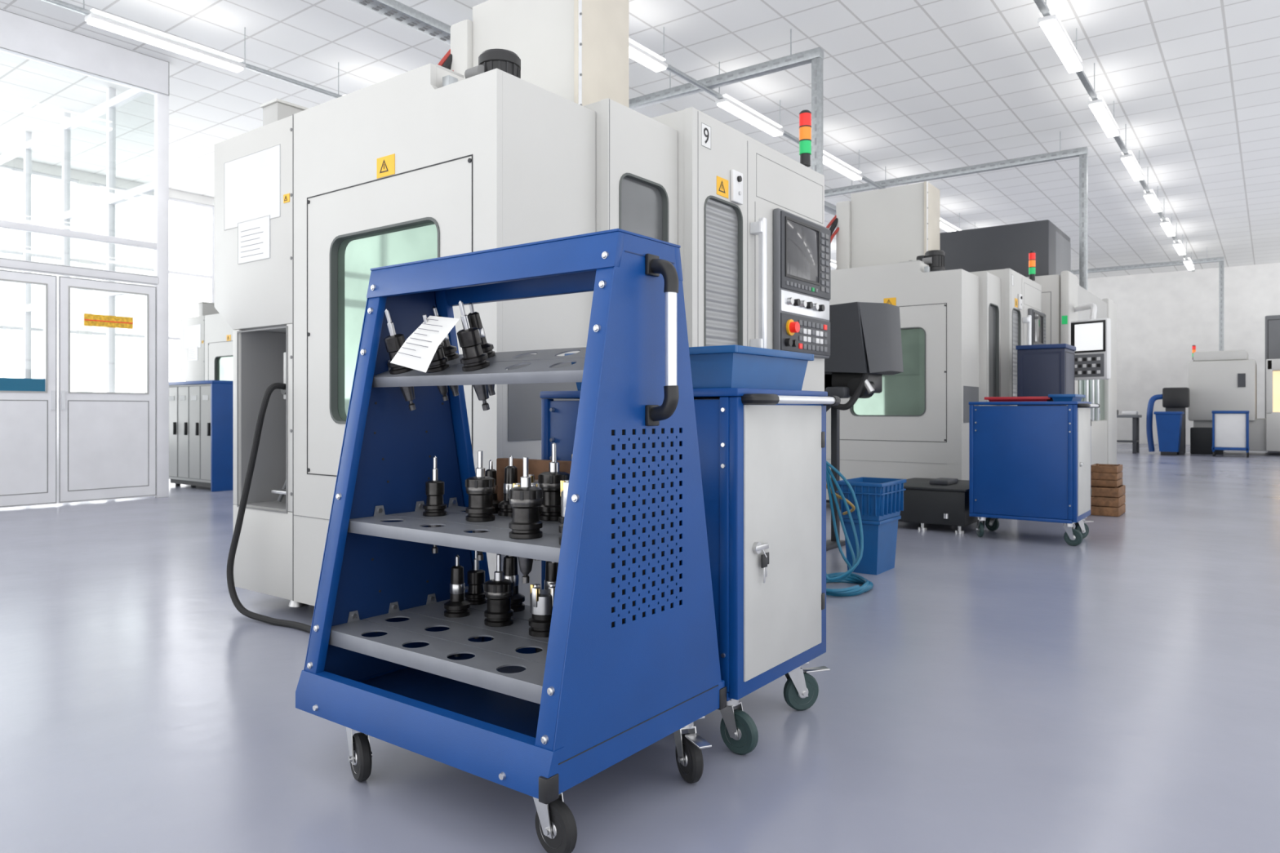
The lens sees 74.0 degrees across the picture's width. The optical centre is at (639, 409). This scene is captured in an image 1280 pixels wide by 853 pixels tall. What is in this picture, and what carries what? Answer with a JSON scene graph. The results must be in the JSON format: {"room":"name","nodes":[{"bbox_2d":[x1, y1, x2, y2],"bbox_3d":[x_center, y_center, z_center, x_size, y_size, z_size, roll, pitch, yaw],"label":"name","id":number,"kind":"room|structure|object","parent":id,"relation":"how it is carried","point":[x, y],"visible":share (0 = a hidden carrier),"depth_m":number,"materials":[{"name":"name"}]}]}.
{"room":"metal workshop","nodes":[
{"label":"metal workshop","id":0,"kind":"room"},
{"bbox_2d":[0,87,154,392],"bbox_3d":[-7.794,-1.500,11.472,5.690,5.000,0.080,0,0,37],"label":"window","id":1,"kind":"structure","parent":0,"point":[113,101],"depth_m":11.25,"materials":[{"name":"white metal"}]},
{"bbox_2d":[0,8,168,497],"bbox_3d":[-8.002,-1.500,6.330,0.102,5.000,8.585,0,0,37],"label":"wall","id":2,"kind":"structure","parent":0,"point":[20,35],"depth_m":9.37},
{"bbox_2d":[0,269,57,507],"bbox_3d":[-6.388,-0.210,8.481,0.080,2.380,0.965,0,0,37],"label":"door","id":3,"kind":"structure","parent":2,"relation":"in","point":[28,406],"depth_m":8.69,"materials":[{"name":"metal"}]},
{"bbox_2d":[57,275,156,503],"bbox_3d":[-5.799,-0.210,9.271,0.080,2.380,0.965,0,0,37],"label":"door","id":4,"kind":"structure","parent":2,"relation":"in","point":[107,442],"depth_m":9.21,"materials":[{"name":"metal"}]},
{"bbox_2d":[1,157,214,391],"bbox_3d":[-5.436,-1.500,19.580,0.120,5.000,32.900,0,0,37],"label":"wall","id":5,"kind":"structure","parent":0,"point":[85,179],"depth_m":14.27,"materials":[{"name":"paint"}]},
{"bbox_2d":[0,164,78,391],"bbox_3d":[-10.352,-1.600,12.985,0.060,4.500,3.110,0,0,37],"label":"window","id":6,"kind":"structure","parent":5,"relation":"in","point":[3,251],"depth_m":13.45,"materials":[{"name":"plastic"}]},
{"bbox_2d":[91,182,214,391],"bbox_3d":[-8.385,-1.600,15.623,0.060,4.500,3.110,0,0,37],"label":"window","id":7,"kind":"structure","parent":5,"relation":"in","point":[211,277],"depth_m":15.42,"materials":[{"name":"plastic"}]},
{"bbox_2d":[0,443,1279,852],"bbox_3d":[3.361,1.050,13.210,22.200,0.100,33.200,0,0,37],"label":"floor","id":8,"kind":"structure","parent":0,"point":[1015,687],"depth_m":2.80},
{"bbox_2d":[168,380,232,491],"bbox_3d":[-5.581,0.320,10.902,1.260,1.360,0.470,0,0,37],"label":"cabinet","id":9,"kind":"object","parent":8,"relation":"on","point":[201,411],"visible":0.85,"depth_m":10.55,"materials":[{"name":"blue metal"}]},
{"bbox_2d":[180,302,233,381],"bbox_3d":[-5.318,-0.750,13.417,2.376,3.500,2.686,0,0,37],"label":"machine","id":10,"kind":"object","parent":8,"relation":"on","point":[206,339],"visible":0.1,"depth_m":12.62,"materials":[{"name":"metal"}]},
{"bbox_2d":[295,228,726,852],"bbox_3d":[-0.330,0.286,2.353,1.033,1.427,0.742,0,0,37],"label":"trolley","id":11,"kind":"object","parent":8,"relation":"on","point":[413,646],"visible":1,"depth_m":2.22,"materials":[{"name":"blue metal"}]},
{"bbox_2d":[214,0,831,607],"bbox_3d":[-0.492,-0.750,4.832,2.376,3.500,2.686,0,0,37],"label":"machine","id":12,"kind":"object","parent":8,"relation":"on","point":[526,130],"visible":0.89,"depth_m":3.98,"materials":[{"name":"metal"}]},
{"bbox_2d":[226,382,311,633],"bbox_3d":[-1.348,0.435,3.751,1.448,1.131,0.242,0,0,37],"label":"power cable","id":13,"kind":"object","parent":12,"relation":"attached to","point":[230,581],"visible":0.77,"depth_m":4.06,"materials":[{"name":"black rubber"}]},
{"bbox_2d":[540,387,840,755],"bbox_3d":[0.170,0.469,2.843,0.850,1.062,0.607,0,0,37],"label":"cart","id":14,"kind":"object","parent":8,"relation":"on","point":[762,451],"visible":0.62,"depth_m":2.53,"materials":[{"name":"metal"}]},
{"bbox_2d":[564,344,813,391],"bbox_3d":[0.165,-0.124,2.811,0.649,0.122,0.519,0,0,37],"label":"plastic bin","id":15,"kind":"object","parent":14,"relation":"on","point":[733,366],"visible":0.62,"depth_m":2.52,"materials":[{"name":"blue plastic"}]},
{"bbox_2d":[826,461,873,596],"bbox_3d":[1.128,0.500,4.779,0.359,1.004,0.595,0,0,16],"label":"coil","id":16,"kind":"object","parent":8,"relation":"on","point":[848,576],"visible":0.65,"depth_m":4.89,"materials":[{"name":"teal rubber"}]},
{"bbox_2d":[824,302,903,551],"bbox_3d":[0.901,0.130,6.496,2.080,1.740,0.506,0,0,37],"label":"conveyor","id":17,"kind":"object","parent":8,"relation":"on","point":[866,344],"visible":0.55,"depth_m":5.88,"materials":[{"name":"grey metal"}]},
{"bbox_2d":[842,515,901,575],"bbox_3d":[1.446,0.835,5.308,0.249,0.330,0.364,0,0,37],"label":"bin","id":18,"kind":"object","parent":8,"relation":"on","point":[880,537],"visible":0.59,"depth_m":5.18,"materials":[{"name":"blue plastic"}]},
{"bbox_2d":[835,476,906,520],"bbox_3d":[1.446,0.554,5.308,0.299,0.228,0.424,0,0,37],"label":"crate","id":19,"kind":"object","parent":18,"relation":"on","point":[878,499],"visible":0.94,"depth_m":5.16,"materials":[{"name":"blue plastic"}]},
{"bbox_2d":[826,181,1045,502],"bbox_3d":[2.986,-0.750,9.389,2.376,3.500,2.686,0,0,37],"label":"machine","id":20,"kind":"object","parent":8,"relation":"on","point":[962,330],"visible":0.47,"depth_m":8.21,"materials":[{"name":"metal"}]},
{"bbox_2d":[897,477,986,533],"bbox_3d":[2.585,0.800,7.384,0.740,0.400,0.990,0,0,37],"label":"tank","id":21,"kind":"object","parent":8,"relation":"on","point":[941,500],"visible":0.66,"depth_m":6.97,"materials":[{"name":"black metal"}]},
{"bbox_2d":[939,219,1116,465],"bbox_3d":[5.396,-0.685,11.390,2.238,3.370,4.686,0,0,37],"label":"cnc machining center","id":22,"kind":"object","parent":8,"relation":"on","point":[1075,317],"visible":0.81,"depth_m":10.82,"materials":[{"name":"metal"}]},
{"bbox_2d":[968,401,1100,546],"bbox_3d":[3.064,0.469,6.609,0.850,1.062,0.607,0,0,37],"label":"cart","id":23,"kind":"object","parent":8,"relation":"on","point":[1027,463],"visible":1,"depth_m":6.38,"materials":[{"name":"metal"}]},
{"bbox_2d":[984,396,1053,401],"bbox_3d":[3.010,-0.081,6.674,0.474,0.038,0.424,0,0,37],"label":"tray","id":24,"kind":"object","parent":23,"relation":"on","point":[989,398],"visible":0.74,"depth_m":6.51,"materials":[{"name":"red plastic"}]},
{"bbox_2d":[1015,343,1075,405],"bbox_3d":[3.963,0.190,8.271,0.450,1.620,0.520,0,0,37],"label":"plastic bin","id":25,"kind":"object","parent":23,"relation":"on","point":[1042,370],"visible":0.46,"depth_m":8.08,"materials":[{"name":"blue plastic"}]},
{"bbox_2d":[1048,394,1085,401],"bbox_3d":[3.241,-0.089,6.440,0.184,0.052,0.424,0,0,37],"label":"tray","id":26,"kind":"object","parent":23,"relation":"on","point":[1056,397],"visible":0.98,"depth_m":6.29,"materials":[{"name":"blue plastic"}]},
{"bbox_2d":[1090,484,1125,516],"bbox_3d":[4.479,0.865,8.167,0.280,0.270,0.450,0,0,37],"label":"wooden crate","id":27,"kind":"object","parent":8,"relation":"on","point":[1104,501],"visible":0.71,"depth_m":7.99,"materials":[{"name":"brown wood"}]},
{"bbox_2d":[1090,463,1122,487],"bbox_3d":[4.485,0.629,8.175,0.240,0.199,0.370,0,0,37],"label":"wooden crate","id":28,"kind":"object","parent":27,"relation":"on","point":[1101,475],"visible":0.79,"depth_m":8.04,"materials":[{"name":"brown wood"}]},
{"bbox_2d":[1116,409,1142,453],"bbox_3d":[10.851,0.500,20.037,1.650,1.000,0.700,0,0,37],"label":"workbench","id":29,"kind":"object","parent":8,"relation":"on","point":[1135,417],"visible":0.52,"depth_m":19.45,"materials":[{"name":"grey paint"}]},
{"bbox_2d":[1146,387,1189,454],"bbox_3d":[11.959,0.250,19.232,0.810,1.500,0.466,0,0,37],"label":"conveyor","id":30,"kind":"object","parent":8,"relation":"on","point":[1174,399],"visible":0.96,"depth_m":19.06,"materials":[{"name":"grey paint"}]},
{"bbox_2d":[1153,411,1184,455],"bbox_3d":[11.677,0.520,18.736,0.530,0.960,0.600,0,0,37],"label":"waste bin","id":31,"kind":"object","parent":8,"relation":"on","point":[1169,424],"visible":1,"depth_m":18.54,"materials":[{"name":"blue plastic"}]},
{"bbox_2d":[1211,410,1249,457],"bbox_3d":[12.656,0.510,18.193,0.650,0.980,0.560,0,0,37],"label":"cart","id":32,"kind":"object","parent":8,"relation":"on","point":[1230,428],"visible":1,"depth_m":18.02,"materials":[{"name":"white metal"}]},
{"bbox_2d":[1187,345,1279,454],"bbox_3d":[14.439,-0.240,18.828,3.750,2.481,1.750,0,0,37],"label":"cnc lathe","id":33,"kind":"object","parent":8,"relation":"on","point":[1218,380],"visible":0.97,"depth_m":18.83,"materials":[{"name":"metal"}]},
{"bbox_2d":[1265,315,1279,452],"bbox_3d":[15.760,-0.625,20.181,1.450,3.250,0.802,0,0,37],"label":"tall cabinet","id":34,"kind":"object","parent":8,"relation":"on","point":[1272,322],"visible":0.47,"depth_m":20.21,"materials":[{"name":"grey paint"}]},
{"bbox_2d":[0,0,1279,279],"bbox_3d":[3.361,-4.050,13.210,22.200,0.100,33.200,0,0,37],"label":"ceiling","id":35,"kind":"structure","parent":0,"point":[916,86],"depth_m":10.68,"materials":[{"name":"tile"}]},
{"bbox_2d":[41,0,835,267],"bbox_3d":[-0.218,-3.763,14.131,0.150,0.475,30.000,0,0,37],"label":"ceiling light","id":36,"kind":"object","parent":35,"relation":"hanging from","point":[94,17],"visible":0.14,"depth_m":8.25,"materials":[{"name":"white plastic"}]},
{"bbox_2d":[349,0,835,215],"bbox_3d":[3.046,-3.808,14.879,0.200,0.384,24.500,0,0,37],"label":"cable tray","id":37,"kind":"object","parent":35,"relation":"hanging from","point":[394,10],"visible":0.08,"depth_m":7.89,"materials":[{"name":"grey metal"}]},
{"bbox_2d":[628,26,799,143],"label":"ceiling light","id":38,"kind":"object","parent":35,"relation":"hanging from","point":[645,56],"depth_m":9.76,"materials":[{"name":"white plastic"}]},
{"bbox_2d":[628,28,823,174],"bbox_3d":[0.811,-2.680,9.496,2.630,2.640,0.103,0,0,37],"label":"duct","id":39,"kind":"object","parent":35,"relation":"hanging from","point":[815,56],"visible":0.76,"depth_m":8.94,"materials":[{"name":"grey metal"}]},
{"bbox_2d":[822,149,885,189],"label":"ceiling light","id":40,"kind":"object","parent":35,"relation":"hanging from","point":[829,160],"depth_m":12.53,"materials":[{"name":"white plastic"}]},
{"bbox_2d":[824,131,1088,290],"bbox_3d":[4.624,-2.820,13.265,4.240,2.360,0.103,0,0,37],"label":"duct","id":41,"kind":"object","parent":35,"relation":"hanging from","point":[1082,153],"visible":0.92,"depth_m":12.31,"materials":[{"name":"grey metal"}]},
{"bbox_2d":[1033,0,1195,271],"bbox_3d":[5.370,-3.763,9.966,0.150,0.475,30.000,0,0,37],"label":"ceiling light","id":42,"kind":"object","parent":35,"relation":"hanging from","point":[1050,23],"visible":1,"depth_m":9.88,"materials":[{"name":"white plastic"}]},
{"bbox_2d":[1071,246,1224,451],"bbox_3d":[12.017,-1.500,22.221,5.390,5.000,0.103,0,0,37],"label":"duct","id":43,"kind":"object","parent":35,"relation":"attached to","point":[1220,260],"visible":0.5,"depth_m":20.80,"materials":[{"name":"grey metal"}]},
{"bbox_2d":[1078,262,1279,444],"bbox_3d":[13.177,-1.500,26.379,21.600,5.000,0.250,0,0,37],"label":"wall","id":44,"kind":"structure","parent":0,"point":[1160,316],"depth_m":24.50,"materials":[{"name":"paint"}]}
]}

